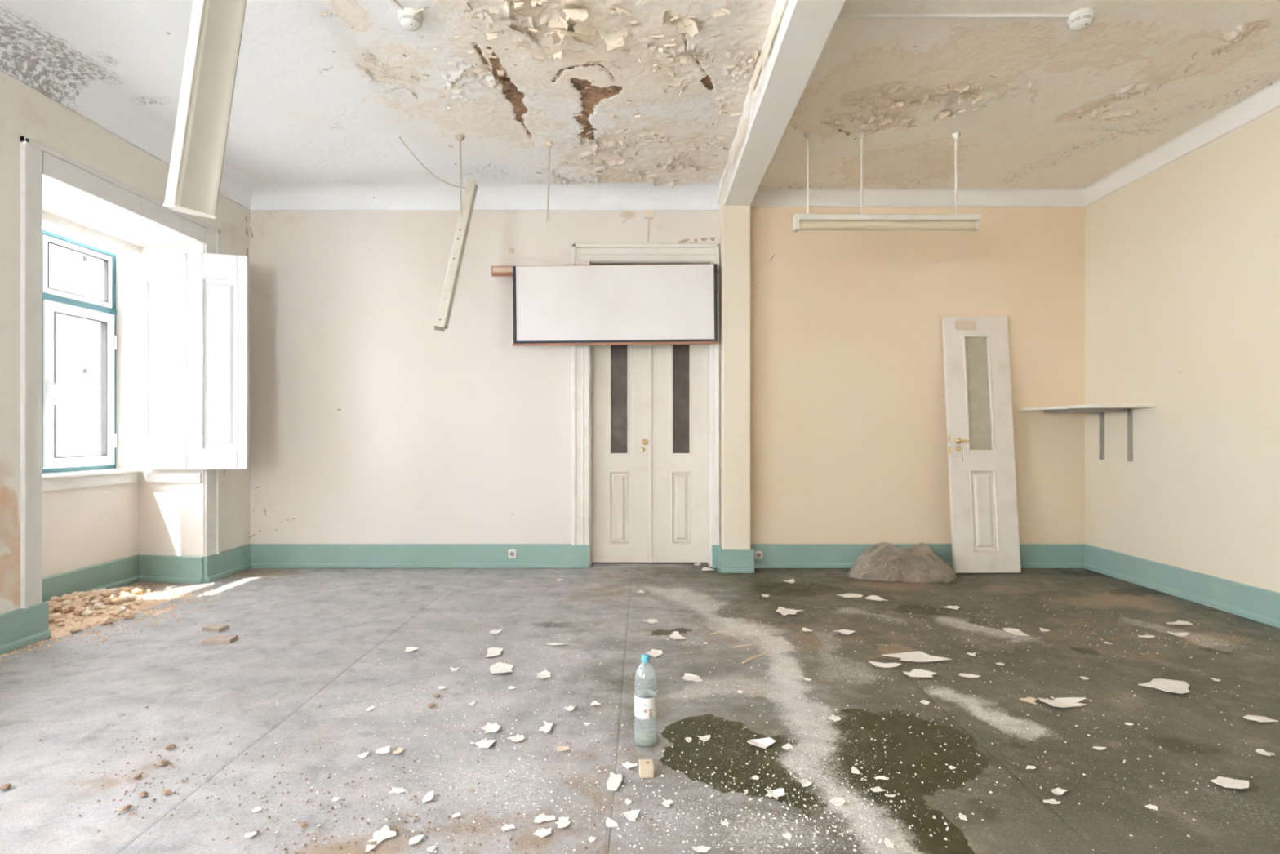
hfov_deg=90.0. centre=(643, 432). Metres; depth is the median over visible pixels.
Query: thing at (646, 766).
wood block
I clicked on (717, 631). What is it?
wood splinter
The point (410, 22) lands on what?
smoke detector
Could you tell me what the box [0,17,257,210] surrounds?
trim
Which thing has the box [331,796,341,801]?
flake
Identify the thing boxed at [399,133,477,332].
lamp
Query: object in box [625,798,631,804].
flake
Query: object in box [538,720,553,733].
flake
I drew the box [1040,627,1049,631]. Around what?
flake
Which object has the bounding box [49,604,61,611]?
chunk
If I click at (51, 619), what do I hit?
chunk
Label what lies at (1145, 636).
flake
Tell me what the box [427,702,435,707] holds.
clod
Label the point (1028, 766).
flake
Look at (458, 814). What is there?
flake
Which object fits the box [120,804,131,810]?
clod
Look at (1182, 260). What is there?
wall
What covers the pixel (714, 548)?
baseboard
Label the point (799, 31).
beam
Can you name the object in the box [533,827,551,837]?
flake
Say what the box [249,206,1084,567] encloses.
wall
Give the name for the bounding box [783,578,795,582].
flake
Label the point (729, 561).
baseboard
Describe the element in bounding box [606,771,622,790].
flake
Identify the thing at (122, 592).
chunk
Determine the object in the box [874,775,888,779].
flake
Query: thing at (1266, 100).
trim
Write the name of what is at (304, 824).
clod
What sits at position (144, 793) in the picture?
clod
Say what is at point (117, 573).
baseboard
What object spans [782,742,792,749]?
flake
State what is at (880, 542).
heap
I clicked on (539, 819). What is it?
flake
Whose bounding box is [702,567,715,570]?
flake
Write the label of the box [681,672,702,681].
flake
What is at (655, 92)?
ceiling
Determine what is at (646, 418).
door
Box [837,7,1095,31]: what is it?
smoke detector
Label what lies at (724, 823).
flake
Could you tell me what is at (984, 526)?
door leaf
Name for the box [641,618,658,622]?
flake
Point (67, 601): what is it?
chunk
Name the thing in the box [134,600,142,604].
chunk
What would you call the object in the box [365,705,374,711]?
flake
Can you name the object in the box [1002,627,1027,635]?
flake
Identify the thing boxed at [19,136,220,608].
window
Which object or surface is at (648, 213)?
junction box
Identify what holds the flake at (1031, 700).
on the floor
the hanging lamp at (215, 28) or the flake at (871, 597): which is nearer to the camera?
the hanging lamp at (215, 28)
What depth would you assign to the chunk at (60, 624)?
3.83 m
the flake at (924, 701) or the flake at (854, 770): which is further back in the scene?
the flake at (924, 701)
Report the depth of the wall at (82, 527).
4.39 m
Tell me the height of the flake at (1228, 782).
0.009 m
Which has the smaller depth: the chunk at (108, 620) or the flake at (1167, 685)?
the flake at (1167, 685)
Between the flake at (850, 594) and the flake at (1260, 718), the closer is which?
the flake at (1260, 718)
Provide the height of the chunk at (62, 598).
0.046 m
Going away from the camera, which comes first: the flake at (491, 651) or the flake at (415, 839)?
the flake at (415, 839)
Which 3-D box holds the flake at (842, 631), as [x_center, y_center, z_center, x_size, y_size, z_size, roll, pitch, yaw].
[1.182,1.174,3.782,0.081,0.013,0.103,0,0,-44]
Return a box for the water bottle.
[634,653,656,746]
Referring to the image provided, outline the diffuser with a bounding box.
[799,220,976,230]
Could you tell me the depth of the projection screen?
5.48 m
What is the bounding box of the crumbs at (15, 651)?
[0,573,275,663]
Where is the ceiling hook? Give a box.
[546,141,553,146]
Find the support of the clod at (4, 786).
on the floor
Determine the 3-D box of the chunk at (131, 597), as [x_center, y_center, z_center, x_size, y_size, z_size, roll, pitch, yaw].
[-3.520,1.135,4.394,0.049,0.036,0.062,0,0,36]
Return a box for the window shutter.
[136,251,248,470]
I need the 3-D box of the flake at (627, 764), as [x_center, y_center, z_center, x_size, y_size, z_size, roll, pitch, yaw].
[-0.049,1.176,2.273,0.053,0.008,0.042,0,0,-21]
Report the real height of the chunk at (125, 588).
0.062 m
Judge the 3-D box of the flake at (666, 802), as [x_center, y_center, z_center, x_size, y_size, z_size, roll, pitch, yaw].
[0.074,1.177,2.036,0.032,0.005,0.038,0,0,23]
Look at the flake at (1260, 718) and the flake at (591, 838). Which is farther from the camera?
the flake at (1260, 718)
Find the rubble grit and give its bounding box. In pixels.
[48,591,195,637]
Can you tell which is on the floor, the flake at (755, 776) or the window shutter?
the flake at (755, 776)
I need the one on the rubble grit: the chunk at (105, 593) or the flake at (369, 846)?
the chunk at (105, 593)
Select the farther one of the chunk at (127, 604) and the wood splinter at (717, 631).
the chunk at (127, 604)
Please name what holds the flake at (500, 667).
on the floor
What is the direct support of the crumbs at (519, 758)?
on the floor
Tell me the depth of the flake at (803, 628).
3.83 m
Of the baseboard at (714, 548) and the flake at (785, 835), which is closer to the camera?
the flake at (785, 835)
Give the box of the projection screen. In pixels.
[490,263,719,346]
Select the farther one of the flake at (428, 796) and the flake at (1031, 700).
the flake at (1031, 700)
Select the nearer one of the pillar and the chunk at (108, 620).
the chunk at (108, 620)
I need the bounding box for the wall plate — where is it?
[508,247,514,253]
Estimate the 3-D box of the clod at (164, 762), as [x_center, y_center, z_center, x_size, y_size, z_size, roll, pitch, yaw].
[-1.714,1.175,2.281,0.027,0.015,0.029,0,0,33]
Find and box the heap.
[849,542,955,580]
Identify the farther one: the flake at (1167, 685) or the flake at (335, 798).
the flake at (1167, 685)
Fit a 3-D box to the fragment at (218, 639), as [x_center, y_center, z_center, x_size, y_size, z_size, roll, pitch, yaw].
[-2.405,1.172,3.629,0.149,0.022,0.094,0,0,-10]
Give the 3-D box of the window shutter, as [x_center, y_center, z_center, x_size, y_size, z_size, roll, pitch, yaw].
[-3.577,-0.559,5.030,0.861,1.690,0.150,0,0,0]
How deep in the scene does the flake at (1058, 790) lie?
2.10 m
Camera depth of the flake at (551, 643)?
3.58 m
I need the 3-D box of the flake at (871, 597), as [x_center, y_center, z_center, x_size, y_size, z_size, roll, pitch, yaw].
[1.653,1.174,4.538,0.104,0.014,0.144,0,0,-29]
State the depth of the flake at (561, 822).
1.93 m
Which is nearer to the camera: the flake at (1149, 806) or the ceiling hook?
the flake at (1149, 806)
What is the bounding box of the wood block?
[639,759,653,777]
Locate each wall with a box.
[0,70,250,613]
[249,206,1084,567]
[1084,106,1279,592]
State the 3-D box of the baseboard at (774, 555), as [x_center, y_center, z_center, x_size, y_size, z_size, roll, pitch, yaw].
[2.393,1.077,5.615,2.973,0.205,0.038,0,0,0]
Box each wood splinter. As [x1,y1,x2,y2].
[711,631,726,634]
[731,644,751,648]
[742,650,771,663]
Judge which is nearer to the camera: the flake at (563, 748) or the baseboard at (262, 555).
the flake at (563, 748)
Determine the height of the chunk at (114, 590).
0.062 m
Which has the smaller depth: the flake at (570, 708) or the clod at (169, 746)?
the clod at (169, 746)
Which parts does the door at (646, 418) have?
panel, glass pane, knob, panel, glass pane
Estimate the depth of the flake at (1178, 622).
3.96 m
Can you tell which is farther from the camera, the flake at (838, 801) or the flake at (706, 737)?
the flake at (706, 737)
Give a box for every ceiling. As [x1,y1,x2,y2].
[0,0,776,189]
[757,0,1279,189]
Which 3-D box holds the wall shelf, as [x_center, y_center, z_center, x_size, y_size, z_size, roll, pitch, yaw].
[3.585,0.004,5.244,0.590,0.442,0.757,0,0,0]
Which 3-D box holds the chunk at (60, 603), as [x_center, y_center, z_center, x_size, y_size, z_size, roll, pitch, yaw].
[-3.755,1.110,4.104,0.055,0.048,0.063,0,0,14]
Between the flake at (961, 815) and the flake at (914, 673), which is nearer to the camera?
the flake at (961, 815)
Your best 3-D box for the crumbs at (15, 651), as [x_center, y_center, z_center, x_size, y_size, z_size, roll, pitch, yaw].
[-3.456,1.149,3.826,1.131,0.067,3.066,0,0,0]
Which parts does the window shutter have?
panel, panel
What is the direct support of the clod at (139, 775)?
on the floor
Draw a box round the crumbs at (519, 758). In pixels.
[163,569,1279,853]
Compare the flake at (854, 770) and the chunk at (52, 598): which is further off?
the chunk at (52, 598)
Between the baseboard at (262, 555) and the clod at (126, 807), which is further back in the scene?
the baseboard at (262, 555)
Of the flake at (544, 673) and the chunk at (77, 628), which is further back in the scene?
the chunk at (77, 628)
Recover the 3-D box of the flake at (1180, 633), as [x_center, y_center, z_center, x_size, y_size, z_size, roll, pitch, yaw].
[3.136,1.174,3.747,0.108,0.014,0.073,0,0,0]
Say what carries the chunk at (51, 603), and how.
on the rubble grit
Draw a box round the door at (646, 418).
[571,243,719,567]
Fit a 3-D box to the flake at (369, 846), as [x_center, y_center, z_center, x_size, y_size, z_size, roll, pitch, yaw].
[-0.776,1.177,1.816,0.023,0.005,0.029,0,0,-13]
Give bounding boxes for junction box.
[644,209,653,242]
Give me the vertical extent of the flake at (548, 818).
0.005 m
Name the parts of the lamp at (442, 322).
rod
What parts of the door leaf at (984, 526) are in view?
keyhole plate, lever handle, glass pane, panel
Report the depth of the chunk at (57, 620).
3.85 m
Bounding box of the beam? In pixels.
[718,0,846,210]
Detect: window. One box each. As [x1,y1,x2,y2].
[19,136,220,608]
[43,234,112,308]
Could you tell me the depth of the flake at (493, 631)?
3.79 m
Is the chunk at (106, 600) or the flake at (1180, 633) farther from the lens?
the chunk at (106, 600)
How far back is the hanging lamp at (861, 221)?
4.52 m
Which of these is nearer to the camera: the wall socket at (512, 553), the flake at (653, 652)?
the flake at (653, 652)
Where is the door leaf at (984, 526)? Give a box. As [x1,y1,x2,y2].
[942,316,1021,573]
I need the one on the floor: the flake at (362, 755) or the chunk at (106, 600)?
the flake at (362, 755)
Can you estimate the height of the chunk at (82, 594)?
0.061 m
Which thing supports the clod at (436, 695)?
on the floor
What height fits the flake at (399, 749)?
0.006 m
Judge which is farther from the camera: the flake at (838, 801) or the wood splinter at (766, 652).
the wood splinter at (766, 652)
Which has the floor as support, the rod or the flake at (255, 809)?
the flake at (255, 809)
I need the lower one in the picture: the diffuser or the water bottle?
the water bottle
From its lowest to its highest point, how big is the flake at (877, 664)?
0.014 m
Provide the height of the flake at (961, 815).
0.003 m
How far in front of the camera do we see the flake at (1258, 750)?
2.36 m
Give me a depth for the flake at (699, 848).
1.81 m
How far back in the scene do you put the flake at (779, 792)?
2.09 m
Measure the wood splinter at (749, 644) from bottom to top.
0.009 m
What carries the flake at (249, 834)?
on the floor
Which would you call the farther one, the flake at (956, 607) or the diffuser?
the diffuser
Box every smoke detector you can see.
[389,0,422,31]
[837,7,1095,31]
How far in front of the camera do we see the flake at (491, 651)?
3.44 m
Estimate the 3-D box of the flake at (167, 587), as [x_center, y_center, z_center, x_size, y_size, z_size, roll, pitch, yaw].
[-3.619,1.177,4.896,0.066,0.006,0.124,0,0,0]
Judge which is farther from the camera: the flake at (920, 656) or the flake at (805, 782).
the flake at (920, 656)
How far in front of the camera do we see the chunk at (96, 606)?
4.15 m
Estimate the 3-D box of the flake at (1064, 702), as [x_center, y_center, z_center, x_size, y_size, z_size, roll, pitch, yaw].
[1.843,1.173,2.789,0.211,0.015,0.111,0,0,0]
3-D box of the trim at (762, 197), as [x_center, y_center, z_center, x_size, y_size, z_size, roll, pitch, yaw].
[2.393,-2.055,5.599,2.973,0.131,0.070,0,0,0]
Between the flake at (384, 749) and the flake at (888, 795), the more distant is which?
the flake at (384, 749)
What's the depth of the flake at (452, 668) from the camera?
3.19 m
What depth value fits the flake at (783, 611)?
4.22 m
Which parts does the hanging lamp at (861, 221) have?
rod, rod, rod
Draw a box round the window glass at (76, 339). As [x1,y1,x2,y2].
[41,225,104,456]
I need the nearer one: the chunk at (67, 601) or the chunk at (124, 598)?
the chunk at (67, 601)
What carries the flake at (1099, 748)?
on the floor
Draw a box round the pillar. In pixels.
[720,204,750,549]
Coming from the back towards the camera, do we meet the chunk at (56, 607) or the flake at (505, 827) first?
the chunk at (56, 607)
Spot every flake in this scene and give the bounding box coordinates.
[164,584,177,588]
[244,831,256,837]
[252,807,261,812]
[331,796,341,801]
[356,751,368,759]
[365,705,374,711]
[365,844,375,851]
[367,824,395,844]
[375,745,390,753]
[388,786,406,794]
[392,746,404,753]
[404,646,417,651]
[408,834,423,844]
[422,790,433,803]
[426,844,435,851]
[438,685,446,689]
[449,666,459,671]
[452,812,460,817]
[467,701,475,705]
[475,738,496,748]
[480,721,501,733]
[484,647,503,657]
[488,628,502,633]
[489,662,513,673]
[501,822,515,830]
[507,685,516,689]
[509,733,524,741]
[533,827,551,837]
[534,813,545,822]
[536,669,551,678]
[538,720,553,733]
[542,815,555,821]
[545,642,570,644]
[555,745,569,751]
[555,816,570,827]
[562,705,574,711]
[588,835,595,842]
[590,700,600,705]
[605,817,617,826]
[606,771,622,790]
[622,760,637,768]
[622,808,639,820]
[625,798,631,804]
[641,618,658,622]
[645,648,662,657]
[661,799,672,806]
[669,631,685,639]
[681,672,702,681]
[684,737,691,742]
[692,845,711,852]
[697,734,710,741]
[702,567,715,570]
[720,821,728,825]
[746,737,776,747]
[751,774,759,779]
[764,787,785,797]
[776,606,804,615]
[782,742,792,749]
[782,832,791,838]
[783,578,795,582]
[800,778,811,786]
[802,626,812,631]
[828,713,840,721]
[829,797,845,805]
[832,629,855,635]
[836,592,862,597]
[851,765,860,773]
[865,595,888,600]
[867,660,901,667]
[870,786,885,791]
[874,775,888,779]
[882,650,951,662]
[884,793,896,796]
[884,837,893,848]
[902,668,937,677]
[920,699,929,704]
[943,605,959,609]
[958,672,980,677]
[959,813,967,820]
[966,652,975,656]
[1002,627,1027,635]
[1019,697,1037,704]
[1026,764,1035,768]
[1038,697,1086,707]
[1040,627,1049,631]
[1043,798,1060,804]
[1051,786,1066,795]
[1092,746,1106,750]
[1137,635,1155,637]
[1137,678,1189,693]
[1145,804,1158,809]
[1165,620,1193,624]
[1166,631,1188,635]
[1209,776,1248,788]
[1243,715,1278,721]
[1255,748,1275,755]
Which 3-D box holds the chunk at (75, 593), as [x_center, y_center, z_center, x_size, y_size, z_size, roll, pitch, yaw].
[-3.870,1.110,4.355,0.074,0.069,0.075,0,0,-41]
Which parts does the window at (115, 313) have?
handle, sash, frame, sill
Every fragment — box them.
[201,634,237,644]
[202,623,229,631]
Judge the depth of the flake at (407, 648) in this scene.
3.49 m
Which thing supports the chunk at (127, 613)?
on the floor
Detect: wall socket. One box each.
[508,547,516,557]
[754,551,762,558]
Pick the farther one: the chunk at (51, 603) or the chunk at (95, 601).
the chunk at (95, 601)
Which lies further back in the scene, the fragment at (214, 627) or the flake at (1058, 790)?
the fragment at (214, 627)
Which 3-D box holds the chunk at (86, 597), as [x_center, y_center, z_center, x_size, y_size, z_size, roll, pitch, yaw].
[-3.745,1.114,4.290,0.059,0.035,0.046,0,0,-36]
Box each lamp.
[163,0,246,218]
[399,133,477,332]
[792,132,981,231]
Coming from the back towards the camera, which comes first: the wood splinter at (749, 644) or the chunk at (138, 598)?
the chunk at (138, 598)
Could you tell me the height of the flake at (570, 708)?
0.007 m
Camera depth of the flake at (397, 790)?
2.11 m
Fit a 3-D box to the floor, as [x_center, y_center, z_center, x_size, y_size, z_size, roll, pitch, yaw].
[-0.120,1.240,1.717,8.400,0.121,9.034,0,0,0]
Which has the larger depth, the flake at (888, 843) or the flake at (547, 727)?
the flake at (547, 727)
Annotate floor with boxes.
[0,562,1279,853]
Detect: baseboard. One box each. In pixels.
[0,543,251,654]
[250,543,589,568]
[711,544,720,568]
[715,546,754,573]
[750,543,1084,568]
[1083,543,1279,627]
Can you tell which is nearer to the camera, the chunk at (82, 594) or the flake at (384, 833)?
the flake at (384, 833)
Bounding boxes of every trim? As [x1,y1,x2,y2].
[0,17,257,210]
[250,182,719,210]
[750,189,1084,206]
[1082,80,1279,206]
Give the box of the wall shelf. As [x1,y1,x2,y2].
[1018,404,1154,461]
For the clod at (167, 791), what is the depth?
2.09 m
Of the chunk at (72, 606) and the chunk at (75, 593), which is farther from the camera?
the chunk at (75, 593)
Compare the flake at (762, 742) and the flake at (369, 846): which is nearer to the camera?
the flake at (369, 846)
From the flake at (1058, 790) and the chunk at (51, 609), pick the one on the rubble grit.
the chunk at (51, 609)
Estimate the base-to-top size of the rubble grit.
0.063 m
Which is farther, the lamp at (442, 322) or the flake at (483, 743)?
the lamp at (442, 322)
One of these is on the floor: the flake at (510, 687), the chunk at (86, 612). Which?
the flake at (510, 687)
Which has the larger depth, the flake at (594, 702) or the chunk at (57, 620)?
the chunk at (57, 620)
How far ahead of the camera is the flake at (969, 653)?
3.41 m
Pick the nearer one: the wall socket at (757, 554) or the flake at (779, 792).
the flake at (779, 792)
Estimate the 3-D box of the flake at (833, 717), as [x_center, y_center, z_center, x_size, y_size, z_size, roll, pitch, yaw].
[0.789,1.176,2.644,0.048,0.006,0.056,0,0,36]
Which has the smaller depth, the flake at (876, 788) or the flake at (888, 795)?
the flake at (888, 795)
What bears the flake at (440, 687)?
on the floor
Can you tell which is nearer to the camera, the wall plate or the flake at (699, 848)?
the flake at (699, 848)
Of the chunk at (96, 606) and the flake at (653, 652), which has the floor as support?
the flake at (653, 652)
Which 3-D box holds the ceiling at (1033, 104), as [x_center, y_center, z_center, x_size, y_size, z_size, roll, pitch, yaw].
[2.393,-2.092,1.517,2.973,0.074,8.234,0,0,0]
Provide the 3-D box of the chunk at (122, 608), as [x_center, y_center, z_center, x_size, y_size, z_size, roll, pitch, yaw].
[-3.416,1.150,4.183,0.052,0.038,0.054,0,0,-31]
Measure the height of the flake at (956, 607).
0.012 m
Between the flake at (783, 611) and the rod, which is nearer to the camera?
the flake at (783, 611)
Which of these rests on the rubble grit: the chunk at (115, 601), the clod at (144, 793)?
the chunk at (115, 601)
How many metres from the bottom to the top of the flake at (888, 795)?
0.004 m
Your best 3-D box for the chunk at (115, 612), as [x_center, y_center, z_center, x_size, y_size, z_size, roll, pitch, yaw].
[-3.392,1.158,4.113,0.044,0.033,0.050,0,0,-11]
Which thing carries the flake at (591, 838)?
on the floor
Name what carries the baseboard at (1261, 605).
attached to the wall at (1182, 260)
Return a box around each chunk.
[48,595,59,601]
[48,601,57,607]
[48,606,53,613]
[48,616,53,622]
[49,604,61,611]
[49,613,62,619]
[53,617,65,623]
[54,595,71,602]
[54,601,64,607]
[56,622,65,626]
[60,605,69,612]
[62,599,72,604]
[67,602,84,612]
[70,626,81,631]
[71,591,79,595]
[72,606,85,615]
[78,591,90,598]
[80,595,91,600]
[81,609,93,615]
[87,593,99,599]
[90,599,99,604]
[93,602,103,608]
[94,589,104,595]
[94,595,104,601]
[98,590,111,597]
[100,616,114,624]
[102,597,111,604]
[107,587,119,595]
[110,597,121,604]
[111,610,120,616]
[115,605,126,611]
[117,595,128,601]
[118,586,130,591]
[118,591,128,596]
[120,602,132,607]
[121,609,133,618]
[127,595,137,600]
[129,587,142,594]
[134,596,142,601]
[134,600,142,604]
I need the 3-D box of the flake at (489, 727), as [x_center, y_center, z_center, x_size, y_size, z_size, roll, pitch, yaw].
[-0.611,1.176,2.550,0.072,0.007,0.102,0,0,14]
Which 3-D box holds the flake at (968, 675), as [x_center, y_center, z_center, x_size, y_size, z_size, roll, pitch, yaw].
[1.573,1.174,3.094,0.089,0.013,0.065,0,0,36]
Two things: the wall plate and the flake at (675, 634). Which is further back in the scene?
the wall plate
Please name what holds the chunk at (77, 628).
on the floor
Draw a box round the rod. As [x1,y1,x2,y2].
[546,141,553,222]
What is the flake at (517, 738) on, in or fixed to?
on the floor
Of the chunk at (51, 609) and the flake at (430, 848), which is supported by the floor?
the flake at (430, 848)
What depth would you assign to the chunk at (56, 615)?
3.89 m
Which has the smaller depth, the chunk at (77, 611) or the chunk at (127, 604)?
the chunk at (77, 611)
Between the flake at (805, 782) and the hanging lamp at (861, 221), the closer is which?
the flake at (805, 782)
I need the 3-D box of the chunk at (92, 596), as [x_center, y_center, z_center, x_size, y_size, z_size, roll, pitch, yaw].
[-3.746,1.114,4.343,0.068,0.043,0.060,0,0,-6]
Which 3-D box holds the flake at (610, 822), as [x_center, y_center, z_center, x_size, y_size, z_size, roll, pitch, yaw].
[-0.097,1.176,1.935,0.038,0.005,0.044,0,0,0]
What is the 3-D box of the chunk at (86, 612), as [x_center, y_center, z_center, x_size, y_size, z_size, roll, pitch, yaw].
[-3.514,1.133,4.040,0.060,0.032,0.058,0,0,2]
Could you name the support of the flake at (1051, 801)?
on the floor
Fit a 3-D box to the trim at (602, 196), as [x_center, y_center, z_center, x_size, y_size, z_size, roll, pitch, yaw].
[-1.400,-2.038,5.534,4.140,0.166,0.200,0,0,0]
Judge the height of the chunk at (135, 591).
0.048 m
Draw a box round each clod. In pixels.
[0,782,11,790]
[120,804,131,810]
[133,773,142,779]
[137,790,148,797]
[157,759,168,765]
[160,788,172,795]
[164,743,175,750]
[299,820,307,827]
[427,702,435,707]
[432,693,439,697]
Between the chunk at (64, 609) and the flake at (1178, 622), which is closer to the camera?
the flake at (1178, 622)
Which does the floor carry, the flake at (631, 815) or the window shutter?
the flake at (631, 815)
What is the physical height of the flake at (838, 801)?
0.007 m
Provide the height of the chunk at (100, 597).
0.034 m
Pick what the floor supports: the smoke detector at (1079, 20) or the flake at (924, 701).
the flake at (924, 701)
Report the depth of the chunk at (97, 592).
4.45 m

